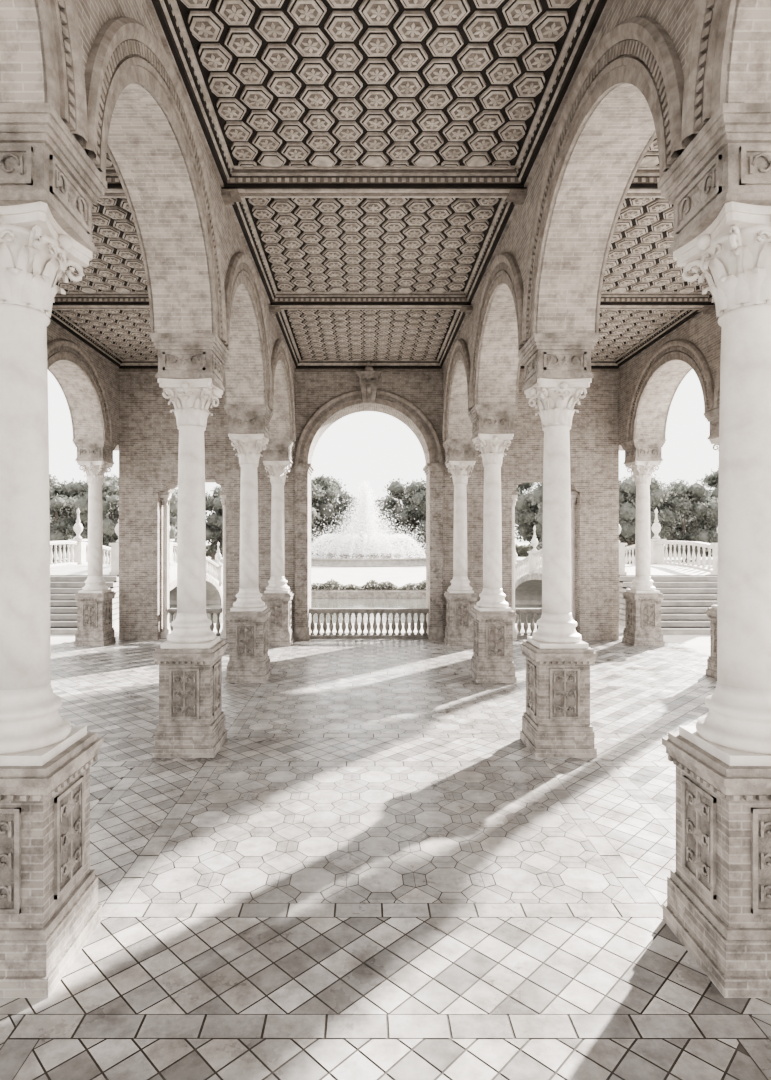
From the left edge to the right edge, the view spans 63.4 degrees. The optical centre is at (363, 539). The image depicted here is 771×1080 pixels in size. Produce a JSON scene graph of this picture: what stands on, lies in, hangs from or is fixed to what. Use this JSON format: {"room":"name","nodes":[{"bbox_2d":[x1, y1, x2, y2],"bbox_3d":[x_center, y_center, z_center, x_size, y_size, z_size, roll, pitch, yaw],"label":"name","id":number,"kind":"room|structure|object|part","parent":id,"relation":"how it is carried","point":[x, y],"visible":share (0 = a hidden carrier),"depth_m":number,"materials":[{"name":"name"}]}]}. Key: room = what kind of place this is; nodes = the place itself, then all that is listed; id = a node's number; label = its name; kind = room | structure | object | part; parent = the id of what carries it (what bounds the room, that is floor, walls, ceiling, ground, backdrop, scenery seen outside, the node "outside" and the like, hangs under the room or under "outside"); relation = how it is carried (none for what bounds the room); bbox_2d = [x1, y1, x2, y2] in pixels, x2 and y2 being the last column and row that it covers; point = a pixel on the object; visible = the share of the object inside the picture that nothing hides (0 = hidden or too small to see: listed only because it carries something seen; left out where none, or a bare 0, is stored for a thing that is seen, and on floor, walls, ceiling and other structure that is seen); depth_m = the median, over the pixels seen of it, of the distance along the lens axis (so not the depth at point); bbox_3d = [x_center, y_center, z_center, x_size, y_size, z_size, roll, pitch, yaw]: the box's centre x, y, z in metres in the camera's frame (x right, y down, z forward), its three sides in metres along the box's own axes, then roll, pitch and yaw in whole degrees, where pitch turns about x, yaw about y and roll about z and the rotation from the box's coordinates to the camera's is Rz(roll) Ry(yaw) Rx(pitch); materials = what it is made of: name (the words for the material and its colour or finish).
{"room":"arcaded pavilion","nodes":[
{"label":"arcaded pavilion","id":0,"kind":"room"},
{"bbox_2d":[46,322,118,450],"bbox_3d":[-6.890,-3.640,6.615,0.920,2.240,21.970,0,0,0],"label":"wall","id":1,"kind":"structure","parent":0,"point":[89,384],"depth_m":15.24,"materials":[{"name":"brick"}]},
{"bbox_2d":[50,310,122,368],"bbox_3d":[-4.550,-4.640,6.115,3.940,0.200,20.970,0,0,0],"label":"trim","id":2,"kind":"structure","parent":1,"relation":"attached to","point":[57,319],"depth_m":14.31,"materials":[{"name":"brown wood"}]},
{"bbox_2d":[0,0,295,442],"bbox_3d":[-2.210,-3.640,6.115,0.920,2.240,20.970,0,0,0],"label":"wall","id":3,"kind":"structure","parent":0,"point":[105,68],"depth_m":6.44,"materials":[{"name":"brick"}]},
{"bbox_2d":[119,372,618,640],"bbox_3d":[0.130,-1.050,17.070,13.300,7.420,1.240,0,0,0],"label":"wall","id":4,"kind":"structure","parent":0,"point":[148,431],"depth_m":16.60,"materials":[{"name":"brick"}]},
{"bbox_2d":[159,491,225,638],"bbox_3d":[-4.580,0.680,16.950,1.892,3.960,0.500,0,0,0],"label":"window","id":5,"kind":"structure","parent":4,"relation":"in","point":[165,496],"depth_m":16.89,"materials":[{"name":"beige stone"}]},
{"bbox_3d":[-4.580,2.260,16.950,1.420,0.800,0.220,0,0,0],"label":"balustrade","id":6,"kind":"part","parent":5,"relation":"part of","materials":[{"name":"beige stone"}]},
{"bbox_2d":[356,362,381,404],"bbox_3d":[0.130,-4.150,16.440,0.660,1.100,0.320,0,0,0],"label":"keystone","id":7,"kind":"object","parent":4,"relation":"attached to","point":[368,378],"visible":1,"depth_m":16.36,"materials":[{"name":"stone"}]},
{"bbox_2d":[512,491,577,638],"bbox_3d":[4.840,0.680,16.950,1.892,3.960,0.500,0,0,0],"label":"window","id":8,"kind":"structure","parent":4,"relation":"in","point":[574,494],"depth_m":16.89,"materials":[{"name":"beige stone"}]},
{"bbox_3d":[4.840,2.260,16.950,1.420,0.800,0.220,0,0,0],"label":"balustrade","id":9,"kind":"part","parent":8,"relation":"part of","materials":[{"name":"beige stone"}]},
{"bbox_2d":[54,0,710,361],"bbox_3d":[0.130,-4.740,6.615,14.780,0.120,21.970,0,0,0],"label":"ceiling","id":10,"kind":"structure","parent":0,"point":[291,87],"depth_m":7.65,"materials":[{"name":"brown wood"}]},
{"bbox_2d":[0,632,770,1079],"bbox_3d":[0.130,2.720,6.250,15.857,0.120,23.500,0,0,0],"label":"floor","id":11,"kind":"structure","parent":0,"point":[373,874],"depth_m":4.82,"materials":[{"name":"tile"}]},
{"bbox_2d":[0,103,106,997],"bbox_3d":[-2.210,0.070,4.000,0.800,5.180,0.800,0,0,0],"label":"marble column","id":12,"kind":"structure","parent":11,"relation":"on","point":[50,909],"depth_m":3.83,"materials":[{"name":"stone"}]},
{"bbox_2d":[72,439,116,645],"bbox_3d":[-6.890,0.070,16.000,0.800,5.180,0.800,0,0,0],"label":"marble column","id":13,"kind":"structure","parent":11,"relation":"on","point":[95,627],"depth_m":15.80,"materials":[{"name":"stone"}]},
{"bbox_2d":[150,333,229,757],"bbox_3d":[-2.210,0.070,8.000,0.800,5.180,0.800,0,0,0],"label":"marble column","id":14,"kind":"structure","parent":11,"relation":"on","point":[190,365],"depth_m":7.73,"materials":[{"name":"stone"}]},
{"bbox_2d":[224,404,272,682],"bbox_3d":[-2.210,0.070,12.000,0.800,5.180,0.800,0,0,0],"label":"marble column","id":15,"kind":"structure","parent":11,"relation":"on","point":[248,424],"depth_m":11.71,"materials":[{"name":"stone"}]},
{"bbox_2d":[261,439,294,645],"bbox_3d":[-2.210,0.070,16.000,0.800,5.180,0.800,0,0,0],"label":"marble column","id":16,"kind":"structure","parent":11,"relation":"on","point":[277,456],"depth_m":15.77,"materials":[{"name":"stone"}]},
{"bbox_2d":[309,608,427,638],"bbox_3d":[0.130,2.260,16.950,3.220,0.800,0.220,0,0,0],"label":"balustrade","id":17,"kind":"object","parent":11,"relation":"on","point":[337,635],"visible":1,"depth_m":16.90,"materials":[{"name":"stone"}]},
{"bbox_2d":[443,439,477,645],"bbox_3d":[2.470,0.070,16.000,0.800,5.180,0.800,0,0,0],"label":"marble column","id":18,"kind":"structure","parent":11,"relation":"on","point":[460,597],"depth_m":15.73,"materials":[{"name":"stone"}]},
{"bbox_2d":[468,404,517,682],"bbox_3d":[2.470,0.070,12.000,0.800,5.180,0.800,0,0,0],"label":"marble column","id":19,"kind":"structure","parent":11,"relation":"on","point":[492,424],"depth_m":11.71,"materials":[{"name":"stone"}]},
{"bbox_2d":[518,333,599,757],"bbox_3d":[2.470,0.070,8.000,0.800,5.180,0.800,0,0,0],"label":"marble column","id":20,"kind":"structure","parent":11,"relation":"on","point":[556,717],"depth_m":7.74,"materials":[{"name":"stone"}]},
{"bbox_2d":[621,439,665,645],"bbox_3d":[7.150,0.070,16.000,0.800,5.180,0.800,0,0,0],"label":"marble column","id":21,"kind":"structure","parent":11,"relation":"on","point":[642,627],"depth_m":15.80,"materials":[{"name":"stone"}]},
{"bbox_2d":[704,407,719,677],"bbox_3d":[7.150,0.070,12.000,0.800,5.180,0.800,0,0,0],"label":"marble column","id":22,"kind":"structure","parent":11,"relation":"on","point":[712,416],"depth_m":12.17,"materials":[{"name":"stone"}]},
{"bbox_2d":[658,103,770,997],"bbox_3d":[2.470,0.070,4.000,0.800,5.180,0.800,0,0,0],"label":"marble column","id":23,"kind":"structure","parent":11,"relation":"on","point":[718,906],"depth_m":3.84,"materials":[{"name":"stone"}]},
{"bbox_2d":[443,0,770,442],"bbox_3d":[2.470,-3.640,6.115,0.920,2.240,20.970,0,0,0],"label":"wall","id":24,"kind":"structure","parent":0,"point":[662,69],"depth_m":6.44,"materials":[{"name":"brick"}]},
{"bbox_2d":[145,0,613,368],"bbox_3d":[0.130,-4.640,6.115,3.940,0.200,20.970,0,0,0],"label":"trim","id":25,"kind":"structure","parent":24,"relation":"attached to","point":[593,14],"depth_m":6.97,"materials":[{"name":"brown wood"}]},
{"bbox_2d":[52,176,714,371],"bbox_3d":[0.130,-4.590,6.304,13.300,0.300,20.591,0,0,0],"label":"ceiling beam","id":26,"kind":"structure","parent":24,"relation":"attached to","point":[238,187],"depth_m":8.20,"materials":[{"name":"brown wood"}]},
{"bbox_2d":[619,307,720,450],"bbox_3d":[7.150,-3.640,6.615,0.920,2.240,21.970,0,0,0],"label":"wall","id":27,"kind":"structure","parent":0,"point":[649,383],"depth_m":14.63,"materials":[{"name":"brick"}]},
{"bbox_2d":[614,293,714,368],"bbox_3d":[4.810,-4.640,6.115,3.940,0.200,20.970,0,0,0],"label":"trim","id":28,"kind":"structure","parent":27,"relation":"attached to","point":[687,316],"depth_m":14.12,"materials":[{"name":"brown wood"}]},
{"label":"outside","id":29,"kind":"structure","parent":0,"visible":0},
{"bbox_2d":[50,543,712,655],"bbox_3d":[0.130,3.470,270.000,600.000,1.580,660.000,0,0,0],"label":"ground","id":30,"kind":"structure","parent":29,"point":[359,576],"depth_m":37.80,"materials":[{"name":"stone"}]},
{"bbox_2d":[49,474,66,522],"bbox_3d":[-50.483,-3.786,96.980,12.737,14.152,11.727,0,0,-41],"label":"tree","id":31,"kind":"object","parent":30,"relation":"on","point":[52,484],"visible":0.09,"depth_m":96.33,"materials":[{"name":"green plant"}]},
{"bbox_2d":[49,494,76,562],"bbox_3d":[-38.145,-1.190,75.878,8.684,8.870,8.612,0,0,41],"label":"tree","id":32,"kind":"object","parent":30,"relation":"on","point":[62,529],"visible":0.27,"depth_m":74.46,"materials":[{"name":"green plant"}]},
{"bbox_2d":[50,575,118,634],"bbox_3d":[-9.695,1.905,18.835,3.750,1.550,2.430,0,0,0],"label":"stone staircase","id":33,"kind":"structure","parent":30,"relation":"on","point":[63,588],"depth_m":18.95,"materials":[{"name":"white stone"}]},
{"bbox_2d":[55,478,116,538],"bbox_3d":[-43.388,-3.568,100.568,13.362,13.714,13.406,0,0,17],"label":"tree","id":34,"kind":"object","parent":30,"relation":"on","point":[72,489],"visible":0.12,"depth_m":95.94,"materials":[{"name":"green plant"}]},
{"bbox_2d":[66,477,118,564],"bbox_3d":[-30.392,-2.271,76.036,9.608,11.065,10.435,0,0,31],"label":"tree","id":35,"kind":"object","parent":30,"relation":"on","point":[110,491],"visible":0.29,"depth_m":73.31,"materials":[{"name":"green plant"}]},
{"bbox_2d":[102,473,118,541],"bbox_3d":[-36.951,-3.760,98.951,13.510,14.110,13.623,0,0,-31],"label":"tree","id":36,"kind":"object","parent":30,"relation":"on","point":[104,516],"visible":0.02,"depth_m":96.57,"materials":[{"name":"green plant"}]},
{"bbox_2d":[112,489,177,547],"bbox_3d":[-23.930,-1.647,71.338,8.959,9.800,8.929,0,0,-20],"label":"tree","id":37,"kind":"object","parent":30,"relation":"on","point":[173,503],"visible":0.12,"depth_m":69.37,"materials":[{"name":"green plant"}]},
{"bbox_2d":[205,485,222,559],"bbox_3d":[-24.343,-2.797,101.037,10.993,12.144,10.956,0,0,-32],"label":"tree","id":38,"kind":"object","parent":30,"relation":"on","point":[214,524],"visible":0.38,"depth_m":98.50,"materials":[{"name":"green plant"}]},
{"bbox_2d":[311,480,325,542],"bbox_3d":[-12.627,-4.814,101.872,13.861,16.247,15.055,0,0,-5],"label":"tree","id":39,"kind":"object","parent":30,"relation":"on","point":[316,492],"visible":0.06,"depth_m":99.27,"materials":[{"name":"green plant"}]},
{"bbox_2d":[311,474,360,555],"bbox_3d":[-6.237,-4.087,107.999,13.414,14.776,13.525,0,0,14],"label":"tree","id":40,"kind":"object","parent":30,"relation":"on","point":[332,489],"visible":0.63,"depth_m":104.37,"materials":[{"name":"green plant"}]},
{"bbox_2d":[311,480,425,566],"bbox_3d":[0.517,-2.375,82.817,24.587,11.070,24.117,0,0,0],"label":"fountain","id":41,"kind":"object","parent":30,"relation":"on","point":[366,548],"visible":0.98,"depth_m":78.96,"materials":[{"name":"liquid"}]},
{"bbox_2d":[311,579,425,590],"bbox_3d":[0.130,2.790,38.900,14.800,0.740,1.400,0,0,0],"label":"flower bed","id":42,"kind":"object","parent":30,"relation":"on","point":[332,585],"visible":0.48,"depth_m":38.39,"materials":[{"name":"plant"}]},
{"bbox_2d":[371,496,398,543],"bbox_3d":[4.933,-2.913,127.591,10.288,12.374,11.173,0,0,-41],"label":"tree","id":43,"kind":"object","parent":30,"relation":"on","point":[382,498],"visible":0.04,"depth_m":126.57,"materials":[{"name":"green plant"}]},
{"bbox_2d":[66,544,712,556],"bbox_3d":[0.212,2.142,118.013,150.780,3.107,3.064,0,0,0],"label":"hedge","id":44,"kind":"object","parent":30,"relation":"on","point":[521,550],"visible":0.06,"depth_m":117.26,"materials":[{"name":"green plant"}]},
{"bbox_2d":[370,478,425,555],"bbox_3d":[7.244,-3.681,108.293,13.414,13.948,13.526,0,0,32],"label":"tree","id":45,"kind":"object","parent":30,"relation":"on","point":[397,490],"visible":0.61,"depth_m":104.98,"materials":[{"name":"green plant"}]},
{"bbox_2d":[407,489,425,546],"bbox_3d":[13.695,-4.407,103.066,13.861,15.418,15.055,0,0,0],"label":"tree","id":46,"kind":"object","parent":30,"relation":"on","point":[419,499],"visible":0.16,"depth_m":99.20,"materials":[{"name":"green plant"}]},
{"bbox_2d":[515,483,542,550],"bbox_3d":[26.325,-3.768,91.238,13.244,14.127,13.135,0,0,38],"label":"tree","id":47,"kind":"object","parent":30,"relation":"on","point":[525,511],"visible":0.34,"depth_m":88.99,"materials":[{"name":"green plant"}]},
{"bbox_2d":[529,483,542,548],"bbox_3d":[24.840,-2.525,74.689,10.220,11.592,10.305,0,0,12],"label":"tree","id":48,"kind":"object","parent":30,"relation":"on","point":[537,494],"visible":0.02,"depth_m":75.19,"materials":[{"name":"green plant"}]},
{"bbox_2d":[619,473,681,564],"bbox_3d":[31.421,-2.377,73.048,10.665,11.288,10.700,0,0,15],"label":"tree","id":49,"kind":"object","parent":30,"relation":"on","point":[659,495],"visible":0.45,"depth_m":69.70,"materials":[{"name":"green plant"}]},
{"bbox_2d":[619,575,717,634],"bbox_3d":[9.955,1.905,18.835,3.750,1.550,2.430,0,0,0],"label":"stone staircase","id":50,"kind":"structure","parent":30,"relation":"on","point":[685,602],"depth_m":18.95,"materials":[{"name":"white stone"}]},
{"bbox_2d":[650,478,717,563],"bbox_3d":[38.620,-2.096,74.640,9.232,10.710,9.096,0,0,24],"label":"tree","id":51,"kind":"object","parent":30,"relation":"on","point":[691,498],"visible":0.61,"depth_m":73.06,"materials":[{"name":"green plant"}]},
{"bbox_2d":[678,497,717,530],"bbox_3d":[51.477,-2.658,99.311,11.039,11.859,11.076,0,0,41],"label":"tree","id":52,"kind":"object","parent":30,"relation":"on","point":[688,516],"visible":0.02,"depth_m":95.40,"materials":[{"name":"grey plant"}]},
{"bbox_2d":[683,466,718,554],"bbox_3d":[58.149,-4.541,101.191,13.039,15.690,14.162,0,0,16],"label":"tree","id":53,"kind":"object","parent":30,"relation":"on","point":[711,480],"visible":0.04,"depth_m":101.53,"materials":[{"name":"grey plant"}]},
{"bbox_2d":[690,498,717,542],"bbox_3d":[44.535,-1.308,76.084,8.574,9.111,8.645,0,0,10],"label":"tree","id":54,"kind":"object","parent":30,"relation":"on","point":[713,525],"visible":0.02,"depth_m":76.02,"materials":[{"name":"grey plant"}]},
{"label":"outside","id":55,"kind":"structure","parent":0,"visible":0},
{"bbox_2d":[169,598,541,622],"bbox_3d":[0.130,3.835,28.930,240.000,0.650,17.740,0,0,0],"label":"canal water","id":56,"kind":"structure","parent":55,"point":[315,602],"depth_m":32.94,"materials":[{"name":"grey liquid"}]},
{"bbox_2d":[50,508,222,603],"bbox_3d":[-9.695,1.109,28.915,4.050,4.799,17.670,0,0,0],"label":"stone bridge","id":57,"kind":"structure","parent":56,"relation":"on","point":[77,565],"depth_m":24.90,"materials":[{"name":"white stone"}]},
{"bbox_2d":[515,508,717,603],"bbox_3d":[9.955,1.109,28.915,4.050,4.799,17.670,0,0,0],"label":"stone bridge","id":58,"kind":"structure","parent":56,"relation":"on","point":[528,587],"depth_m":24.74,"materials":[{"name":"white stone"}]}
]}

